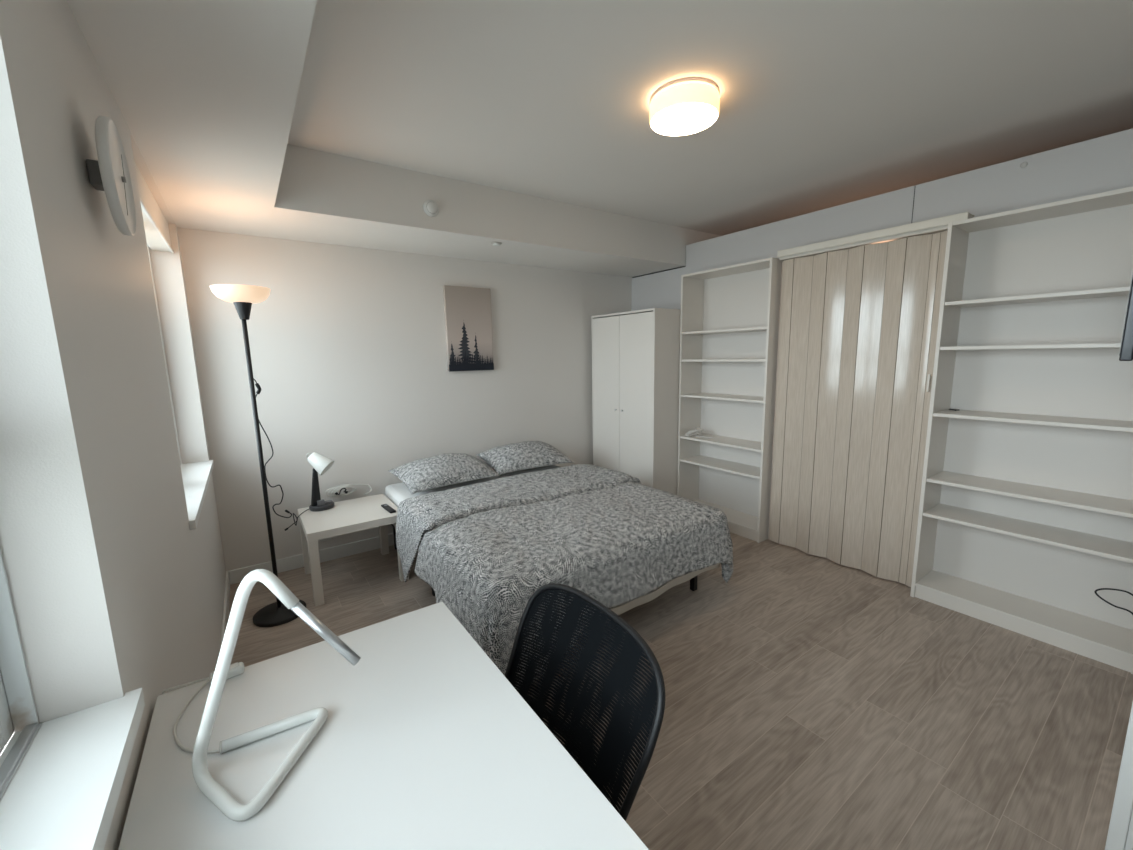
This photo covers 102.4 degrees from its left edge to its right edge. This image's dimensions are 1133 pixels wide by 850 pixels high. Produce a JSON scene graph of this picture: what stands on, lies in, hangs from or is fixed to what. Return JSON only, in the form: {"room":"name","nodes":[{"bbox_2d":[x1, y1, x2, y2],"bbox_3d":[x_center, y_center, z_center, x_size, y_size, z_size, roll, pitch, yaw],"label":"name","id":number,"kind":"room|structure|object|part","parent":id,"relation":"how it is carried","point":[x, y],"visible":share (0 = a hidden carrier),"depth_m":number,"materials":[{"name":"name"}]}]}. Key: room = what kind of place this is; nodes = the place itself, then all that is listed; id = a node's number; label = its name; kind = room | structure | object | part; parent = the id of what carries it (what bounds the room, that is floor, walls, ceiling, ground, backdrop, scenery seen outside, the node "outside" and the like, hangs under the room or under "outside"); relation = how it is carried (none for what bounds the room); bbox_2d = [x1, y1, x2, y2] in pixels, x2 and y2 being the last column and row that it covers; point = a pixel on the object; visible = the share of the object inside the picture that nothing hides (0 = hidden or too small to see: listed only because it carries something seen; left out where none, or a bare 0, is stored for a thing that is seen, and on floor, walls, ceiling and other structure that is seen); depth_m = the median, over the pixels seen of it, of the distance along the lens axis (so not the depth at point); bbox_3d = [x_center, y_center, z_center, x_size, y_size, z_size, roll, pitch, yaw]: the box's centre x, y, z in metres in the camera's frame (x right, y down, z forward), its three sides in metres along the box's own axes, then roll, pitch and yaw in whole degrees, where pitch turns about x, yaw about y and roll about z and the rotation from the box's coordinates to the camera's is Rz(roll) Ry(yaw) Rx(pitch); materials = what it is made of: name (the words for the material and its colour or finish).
{"room":"bedroom","nodes":[
{"label":"bedroom","id":0,"kind":"room"},
{"bbox_2d":[0,0,225,849],"bbox_3d":[-0.973,0.071,0.802,0.240,2.523,4.700,-7,11,-35],"label":"wall","id":1,"kind":"structure","parent":0,"point":[113,591],"depth_m":0.81,"materials":[{"name":"white paint"}]},
{"bbox_2d":[0,548,144,849],"bbox_3d":[-0.430,-0.072,0.072,0.197,1.344,1.445,-7,11,-35],"label":"window","id":2,"kind":"structure","parent":1,"relation":"in","point":[61,778],"depth_m":0.66,"materials":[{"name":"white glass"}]},
{"bbox_3d":[-0.491,-0.082,0.027,0.050,1.309,1.423,-7,11,-35],"label":"frame","id":3,"kind":"part","parent":2,"relation":"part of","materials":[{"name":"white plastic"}]},
{"bbox_3d":[-0.397,0.573,0.185,0.147,0.035,1.445,-7,11,-35],"label":"sill","id":4,"kind":"part","parent":2,"relation":"part of","materials":[{"name":"white paint"}]},
{"bbox_2d":[86,116,135,235],"bbox_3d":[-1.007,-0.544,1.001,0.056,0.236,0.236,-7,11,-35],"label":"wall clock","id":5,"kind":"object","parent":1,"relation":"attached to","point":[110,174],"visible":1,"depth_m":0.97,"materials":[{"name":"white plastic"}]},
{"bbox_2d":[134,161,213,529],"bbox_3d":[-1.871,-0.357,2.094,0.195,1.390,1.307,-7,11,-35],"label":"window","id":6,"kind":"structure","parent":1,"relation":"in","point":[196,476],"depth_m":2.22,"materials":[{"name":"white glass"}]},
{"bbox_3d":[-1.841,-0.895,2.040,0.012,0.014,1.263,-7,11,-35],"label":"blind rail","id":7,"kind":"part","parent":6,"relation":"part of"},
{"bbox_3d":[-1.931,-0.367,2.050,0.050,1.355,1.265,-7,11,-35],"label":"frame","id":8,"kind":"part","parent":6,"relation":"part of","materials":[{"name":"white paint"}]},
{"bbox_3d":[-1.837,0.310,2.211,0.145,0.035,1.307,-7,11,-35],"label":"sill","id":9,"kind":"part","parent":6,"relation":"part of","materials":[{"name":"white paint"}]},
{"bbox_2d":[220,571,229,648],"bbox_3d":[-0.848,1.258,1.062,0.014,0.094,4.690,-7,11,-35],"label":"baseboard","id":10,"kind":"structure","parent":1,"relation":"attached to","point":[225,618],"depth_m":2.57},
{"bbox_2d":[177,227,631,570],"bbox_3d":[-0.219,-0.472,4.238,5.600,2.623,0.120,-7,11,-35],"label":"wall","id":11,"kind":"structure","parent":0,"point":[348,351],"depth_m":3.28,"materials":[{"name":"white paint"}]},
{"bbox_2d":[229,533,393,583],"bbox_3d":[-0.740,0.809,3.964,3.544,0.094,0.014,-7,11,-35],"label":"baseboard","id":12,"kind":"structure","parent":11,"relation":"attached to","point":[327,554],"depth_m":3.26,"materials":[{"name":"white wood"}]},
{"bbox_2d":[325,484,371,496],"bbox_3d":[-1.567,0.471,3.283,0.305,0.099,0.065,-7,11,-35],"label":"cable","id":13,"kind":"object","parent":11,"relation":"attached to","point":[343,486],"visible":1,"depth_m":3.25,"materials":[{"name":"plastic"}]},
{"bbox_2d":[443,285,493,371],"bbox_3d":[-0.789,-0.774,3.694,0.397,0.664,0.035,-7,11,-35],"label":"print","id":14,"kind":"object","parent":11,"relation":"attached to","point":[467,310],"visible":1,"depth_m":3.67,"materials":[{"name":"grey paper"}]},
{"bbox_2d":[67,0,1132,276],"bbox_3d":[1.146,-1.339,2.112,5.600,0.417,4.900,-7,11,-35],"label":"ceiling","id":15,"kind":"structure","parent":0,"point":[526,123],"depth_m":1.93,"materials":[{"name":"paint"}]},
{"bbox_2d":[423,200,438,216],"bbox_3d":[-0.812,-1.310,2.748,0.094,0.094,0.030,-7,11,-35],"label":"smoke detector","id":16,"kind":"object","parent":15,"relation":"attached to","point":[431,208],"visible":1,"depth_m":2.74,"materials":[{"name":"white plastic"}]},
{"bbox_2d":[491,242,501,245],"bbox_3d":[-0.481,-1.245,3.136,0.076,0.016,0.076,-7,11,-35],"label":"cap","id":17,"kind":"object","parent":15,"relation":"attached to","point":[493,243],"visible":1,"depth_m":3.12,"materials":[{"name":"white plastic"}]},
{"bbox_2d":[650,77,719,135],"bbox_3d":[0.507,-1.362,1.969,0.292,0.102,0.292,-7,11,-35],"label":"ceiling lamp","id":18,"kind":"object","parent":15,"relation":"attached to","point":[688,105],"visible":1,"depth_m":1.89,"materials":[{"name":"white glass"}]},
{"bbox_3d":[0.507,-1.403,1.963,0.286,0.020,0.286,-7,11,-35],"label":"mounting plate","id":19,"kind":"part","parent":18,"relation":"part of","materials":[{"name":"white metal"}]},
{"bbox_2d":[229,532,1132,849],"bbox_3d":[1.194,1.097,2.486,5.600,0.100,4.900,-7,11,-35],"label":"floor","id":20,"kind":"structure","parent":0,"point":[812,702],"depth_m":1.83,"materials":[{"name":"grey wood"}]},
{"bbox_2d":[209,284,305,626],"bbox_3d":[-1.654,0.190,2.471,0.262,1.806,0.260,-7,11,-35],"label":"floor lamp","id":21,"kind":"object","parent":20,"relation":"on","point":[277,613],"visible":0.96,"depth_m":2.44,"materials":[{"name":"black metal"}]},
{"bbox_3d":[-1.669,-0.666,2.341,0.256,0.075,0.256,-7,11,-35],"label":"lamp shade","id":22,"kind":"part","parent":21,"relation":"part of","materials":[{"name":"beige"}]},
{"bbox_2d":[255,383,260,393],"bbox_3d":[-1.653,-0.195,2.443,0.017,0.062,0.028,7,12,44],"label":"switch","id":23,"kind":"object","parent":21,"relation":"attached to","point":[257,385],"depth_m":2.44,"materials":[{"name":"black plastic"}]},
{"bbox_3d":[-1.635,0.015,2.505,0.025,1.058,0.121,7,12,42],"label":"power cord","id":24,"kind":"part","parent":21,"relation":"part of","materials":[{"name":"black plastic"}]},
{"bbox_2d":[297,494,408,606],"bbox_3d":[-1.416,0.788,3.020,0.550,0.450,0.550,-7,11,-35],"label":"bedside table","id":25,"kind":"object","parent":20,"relation":"on","point":[363,513],"visible":0.82,"depth_m":2.87,"materials":[{"name":"white wood"}]},
{"bbox_3d":[-1.761,0.810,3.084,0.050,0.400,0.050,-7,11,-35],"label":"leg","id":26,"kind":"part","parent":25,"relation":"part of","materials":[{"name":"white wood"}]},
{"bbox_2d":[284,452,334,530],"bbox_3d":[-1.614,0.401,2.892,0.185,0.416,0.405,-2,9,-4],"label":"reading lamp","id":27,"kind":"object","parent":25,"relation":"on","point":[321,464],"visible":1,"depth_m":2.99,"materials":[{"name":"grey plastic"}]},
{"bbox_3d":[-1.668,0.566,2.868,0.064,0.100,0.316,-2,9,-4],"label":"power cord","id":28,"kind":"part","parent":27,"relation":"part of","materials":[{"name":"black plastic"}]},
{"bbox_3d":[-1.667,0.411,3.011,0.060,0.250,0.044,-7,11,-35],"label":"stem","id":29,"kind":"part","parent":27,"relation":"part of","materials":[{"name":"black plastic"}]},
{"bbox_3d":[-1.608,0.252,2.999,0.158,0.155,0.121,1,9,13],"label":"lamp shade","id":30,"kind":"part","parent":27,"relation":"part of","materials":[{"name":"white plastic"}]},
{"bbox_3d":[-1.617,0.511,3.048,0.093,0.035,0.050,-7,11,-35],"label":"control panel","id":31,"kind":"part","parent":27,"relation":"part of","materials":[{"name":"grey plastic"}]},
{"bbox_3d":[-1.476,0.866,2.682,0.050,0.400,0.050,-7,11,-35],"label":"leg","id":32,"kind":"part","parent":25,"relation":"part of","materials":[{"name":"white wood"}]},
{"bbox_3d":[-1.356,0.759,3.365,0.050,0.400,0.050,-7,11,-35],"label":"leg","id":33,"kind":"part","parent":25,"relation":"part of","materials":[{"name":"white wood"}]},
{"bbox_2d":[381,504,395,512],"bbox_3d":[-1.175,0.549,3.004,0.040,0.016,0.190,-8,11,-38],"label":"remote control","id":34,"kind":"object","parent":25,"relation":"on","point":[388,508],"visible":1,"depth_m":2.98,"materials":[{"name":"black plastic"}]},
{"bbox_3d":[-1.070,0.815,2.963,0.050,0.400,0.050,-7,11,-35],"label":"leg","id":35,"kind":"part","parent":25,"relation":"part of","materials":[{"name":"white wood"}]},
{"bbox_2d":[118,602,648,849],"bbox_3d":[-0.257,0.974,0.706,0.620,0.740,1.205,-7,11,-35],"label":"desk","id":36,"kind":"object","parent":20,"relation":"on","point":[423,743],"visible":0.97,"depth_m":0.79,"materials":[{"name":"white paint"}]},
{"bbox_2d":[162,569,360,820],"bbox_3d":[-0.630,0.462,0.862,0.523,0.478,0.203,4,10,32],"label":"desk lamp","id":37,"kind":"object","parent":36,"relation":"on","point":[228,805],"visible":0.94,"depth_m":0.75,"materials":[{"name":"white metal"}]},
{"bbox_3d":[-0.736,0.632,0.918,0.300,0.131,0.081,7,12,42],"label":"power cord","id":38,"kind":"part","parent":37,"relation":"part of","materials":[{"name":"white plastic"}]},
{"bbox_2d":[209,662,244,682],"bbox_3d":[-0.754,0.550,1.013,0.062,0.022,0.026,-8,11,-39],"label":"switch","id":39,"kind":"object","parent":37,"relation":"attached to","point":[235,669],"depth_m":1.01,"materials":[{"name":"white plastic"}]},
{"bbox_2d":[385,465,697,615],"bbox_3d":[-0.263,0.731,3.082,1.377,0.498,1.920,-7,11,-35],"label":"bed","id":40,"kind":"object","parent":20,"relation":"on","point":[396,493],"visible":0.05,"depth_m":3.34,"materials":[{"name":"white fabric"}]},
{"bbox_3d":[-1.294,0.851,3.462,0.032,0.186,0.032,-7,11,-35],"label":"leg","id":41,"kind":"part","parent":40,"relation":"part of","materials":[{"name":"black metal"}]},
{"bbox_2d":[389,453,500,493],"bbox_3d":[-0.915,0.315,3.417,0.690,0.173,0.464,-8,11,-38],"label":"pillow","id":42,"kind":"object","parent":40,"relation":"on","point":[419,475],"visible":1,"depth_m":3.28,"materials":[{"name":"white fabric"}]},
{"bbox_3d":[-0.265,0.626,3.066,1.377,0.285,1.920,-7,11,-35],"label":"mattress","id":43,"kind":"part","parent":40,"relation":"part of","materials":[{"name":"white fabric"}]},
{"bbox_2d":[476,441,573,474],"bbox_3d":[-0.353,0.238,3.838,0.700,0.176,0.442,-7,10,-32],"label":"pillow","id":44,"kind":"object","parent":40,"relation":"on","point":[512,457],"visible":0.99,"depth_m":3.71,"materials":[{"name":"white fabric"}]},
{"bbox_2d":[396,464,732,674],"bbox_3d":[-0.034,0.730,2.742,1.661,0.615,1.405,-7,11,-35],"label":"duvet","id":45,"kind":"object","parent":40,"relation":"on","point":[485,548],"visible":0.93,"depth_m":2.34,"materials":[{"name":"white fabric"}]},
{"bbox_3d":[0.775,0.916,2.775,0.032,0.186,0.032,-7,11,-35],"label":"leg","id":46,"kind":"part","parent":40,"relation":"part of","materials":[{"name":"black metal"}]},
{"bbox_2d":[504,583,664,820],"bbox_3d":[-0.182,0.889,1.027,0.699,0.806,0.561,-7,10,-33],"label":"office chair","id":47,"kind":"object","parent":20,"relation":"on","point":[589,676],"visible":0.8,"depth_m":1.09,"materials":[{"name":"black fabric"}]},
{"bbox_2d":[591,308,680,494],"bbox_3d":[0.706,-0.129,4.285,0.565,1.795,0.823,-7,11,-35],"label":"wardrobe","id":48,"kind":"object","parent":20,"relation":"on","point":[636,354],"visible":0.65,"depth_m":3.97,"materials":[{"name":"white wood"}]},
{"bbox_3d":[0.381,-0.144,4.304,0.016,1.707,0.374,-7,11,-35],"label":"door","id":49,"kind":"part","parent":48,"relation":"part of","materials":[{"name":"white wood"}]},
{"bbox_3d":[0.607,-0.100,3.986,0.016,1.707,0.406,-7,11,-35],"label":"door","id":50,"kind":"part","parent":48,"relation":"part of","materials":[{"name":"white wood"}]},
{"bbox_2d":[677,257,781,542],"bbox_3d":[1.318,-0.190,3.695,0.278,2.071,0.804,-7,11,-35],"label":"bookcase","id":51,"kind":"object","parent":20,"relation":"on","point":[729,316],"visible":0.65,"depth_m":3.78,"materials":[{"name":"white wood"}]},
{"bbox_3d":[1.091,-0.235,4.013,0.278,2.071,0.018,-7,11,-35],"label":"panel","id":52,"kind":"part","parent":51,"relation":"part of","materials":[{"name":"white wood"}]},
{"bbox_2d":[685,427,713,437],"bbox_3d":[1.139,0.065,3.914,0.151,0.077,0.234,-7,11,-35],"label":"cable bundle","id":53,"kind":"object","parent":51,"relation":"on","point":[691,432],"visible":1,"depth_m":3.93,"materials":[{"name":"white plastic"}]},
{"bbox_3d":[1.328,0.339,3.776,0.270,0.018,0.767,-7,11,-35],"label":"shelf","id":54,"kind":"part","parent":51,"relation":"part of","materials":[{"name":"white wood"}]},
{"bbox_3d":[1.324,0.136,3.745,0.270,0.018,0.767,-7,11,-35],"label":"shelf","id":55,"kind":"part","parent":51,"relation":"part of","materials":[{"name":"white wood"}]},
{"bbox_3d":[1.317,-0.224,3.689,0.270,0.018,0.767,-7,11,-35],"label":"shelf","id":56,"kind":"part","parent":51,"relation":"part of","materials":[{"name":"white wood"}]},
{"bbox_3d":[1.311,-0.519,3.644,0.270,0.018,0.767,-7,11,-35],"label":"shelf","id":57,"kind":"part","parent":51,"relation":"part of","materials":[{"name":"white wood"}]},
{"bbox_3d":[1.306,-0.745,3.609,0.270,0.018,0.767,-7,11,-35],"label":"shelf","id":58,"kind":"part","parent":51,"relation":"part of","materials":[{"name":"white wood"}]},
{"bbox_3d":[1.335,0.753,3.839,0.272,0.018,0.768,-7,11,-35],"label":"shelf","id":59,"kind":"part","parent":51,"relation":"part of","materials":[{"name":"white wood"}]},
{"bbox_3d":[1.296,-1.204,3.538,0.273,0.018,0.768,-7,11,-35],"label":"panel","id":60,"kind":"part","parent":51,"relation":"part of","materials":[{"name":"white wood"}]},
{"bbox_3d":[1.429,-0.209,3.771,0.004,2.061,0.768,-7,11,-35],"label":"panel","id":61,"kind":"part","parent":51,"relation":"part of","materials":[{"name":"white wood"}]},
{"bbox_3d":[1.544,-0.146,3.377,0.278,2.071,0.018,-7,11,-35],"label":"panel","id":62,"kind":"part","parent":51,"relation":"part of","materials":[{"name":"white wood"}]},
{"bbox_2d":[910,187,1132,673],"bbox_3d":[2.345,0.012,2.249,0.278,2.071,0.836,-7,11,-35],"label":"bookcase","id":63,"kind":"object","parent":20,"relation":"on","point":[1026,505],"visible":0.98,"depth_m":2.32,"materials":[{"name":"white wood"}]},
{"bbox_3d":[2.110,-0.035,2.580,0.278,2.071,0.018,-7,11,-35],"label":"panel","id":64,"kind":"part","parent":63,"relation":"part of","materials":[{"name":"white wood"}]},
{"bbox_3d":[2.363,0.955,2.394,0.272,0.018,0.800,-7,11,-35],"label":"shelf","id":65,"kind":"part","parent":63,"relation":"part of","materials":[{"name":"white wood"}]},
{"bbox_3d":[2.356,0.536,2.330,0.270,0.018,0.799,-7,11,-35],"label":"shelf","id":66,"kind":"part","parent":63,"relation":"part of","materials":[{"name":"white wood"}]},
{"bbox_3d":[2.352,0.339,2.300,0.270,0.018,0.799,-7,11,-35],"label":"shelf","id":67,"kind":"part","parent":63,"relation":"part of","materials":[{"name":"white wood"}]},
{"bbox_3d":[2.337,-0.378,2.189,0.270,0.018,0.799,-7,11,-35],"label":"shelf","id":68,"kind":"part","parent":63,"relation":"part of","materials":[{"name":"white wood"}]},
{"bbox_3d":[2.344,-0.025,2.244,0.270,0.018,0.799,-7,11,-35],"label":"shelf","id":69,"kind":"part","parent":63,"relation":"part of","materials":[{"name":"white wood"}]},
{"bbox_3d":[2.333,-0.607,2.154,0.270,0.018,0.799,-7,11,-35],"label":"shelf","id":70,"kind":"part","parent":63,"relation":"part of","materials":[{"name":"white wood"}]},
{"bbox_3d":[2.324,-1.002,2.092,0.273,0.018,0.800,-7,11,-35],"label":"panel","id":71,"kind":"part","parent":63,"relation":"part of","materials":[{"name":"white wood"}]},
{"bbox_2d":[631,128,1132,310],"bbox_3d":[2.050,-0.239,2.908,0.046,2.378,4.700,-7,11,-35],"label":"wall","id":72,"kind":"structure","parent":0,"point":[1104,163],"depth_m":2.61,"materials":[{"name":"white paint"}]},
{"bbox_2d":[768,212,974,586],"bbox_3d":[1.858,-0.109,2.957,0.226,2.118,1.029,-7,11,-35],"label":"door","id":73,"kind":"structure","parent":72,"relation":"in","point":[859,313],"depth_m":2.87,"materials":[{"name":"beige plastic"}]},
{"bbox_3d":[1.546,-0.128,3.287,0.007,2.040,0.087,-5,10,-26],"label":"panel","id":74,"kind":"part","parent":73,"relation":"part of","materials":[{"name":"beige plastic"}]},
{"bbox_3d":[1.611,-0.118,3.209,0.116,2.040,0.007,6,11,40],"label":"panel","id":75,"kind":"part","parent":73,"relation":"part of","materials":[{"name":"beige plastic"}]},
{"bbox_3d":[1.673,-0.105,3.119,0.007,2.040,0.108,-4,9,-17],"label":"panel","id":76,"kind":"part","parent":73,"relation":"part of","materials":[{"name":"beige plastic"}]},
{"bbox_3d":[1.735,-0.093,3.032,0.113,2.040,0.007,6,11,37],"label":"panel","id":77,"kind":"part","parent":73,"relation":"part of","materials":[{"name":"beige plastic"}]},
{"bbox_3d":[1.797,-0.081,2.945,0.007,2.040,0.108,-4,9,-17],"label":"panel","id":78,"kind":"part","parent":73,"relation":"part of","materials":[{"name":"beige plastic"}]},
{"bbox_3d":[1.860,-0.069,2.858,0.113,2.040,0.007,5,11,36],"label":"panel","id":79,"kind":"part","parent":73,"relation":"part of","materials":[{"name":"beige plastic"}]},
{"bbox_3d":[1.922,-0.057,2.772,0.007,2.040,0.108,-4,9,-17],"label":"panel","id":80,"kind":"part","parent":73,"relation":"part of","materials":[{"name":"beige plastic"}]},
{"bbox_3d":[1.984,-0.045,2.688,0.109,2.040,0.007,5,11,35],"label":"panel","id":81,"kind":"part","parent":73,"relation":"part of","materials":[{"name":"beige plastic"}]},
{"bbox_3d":[2.039,-0.038,2.638,0.007,2.040,0.038,-5,10,-26],"label":"panel","id":82,"kind":"part","parent":73,"relation":"part of","materials":[{"name":"beige plastic"}]},
{"bbox_3d":[2.052,-0.032,2.598,0.007,2.040,0.045,-3,9,-10],"label":"panel","id":83,"kind":"part","parent":73,"relation":"part of","materials":[{"name":"beige plastic"}]},
{"bbox_3d":[2.036,-0.237,2.559,0.030,0.100,0.012,-7,11,-35],"label":"handle","id":84,"kind":"part","parent":73,"relation":"part of","materials":[{"name":"silver metal"}]},
{"bbox_3d":[2.123,-0.085,1.423,1.559,2.522,0.176,-7,11,-35],"label":"wall","id":85,"kind":"structure","parent":0,"visible":0},
{"bbox_2d":[1094,274,1132,614],"bbox_3d":[2.060,0.237,1.633,0.923,1.805,0.164,-8,11,-37],"label":"television","id":86,"kind":"object","parent":85,"relation":"attached to","point":[1126,349],"visible":1,"depth_m":1.33,"materials":[{"name":"black plastic"}]},
{"bbox_3d":[2.352,0.396,1.859,0.117,1.411,0.272,5,11,34],"label":"power cord","id":87,"kind":"part","parent":86,"relation":"part of","materials":[{"name":"black plastic"}]},
{"bbox_2d":[1105,702,1132,849],"bbox_3d":[1.482,0.205,1.009,0.018,2.100,0.178,-7,11,-35],"label":"trim","id":88,"kind":"structure","parent":85,"relation":"attached to","point":[1120,818],"depth_m":1.19,"materials":[{"name":"white wood"}]}
]}

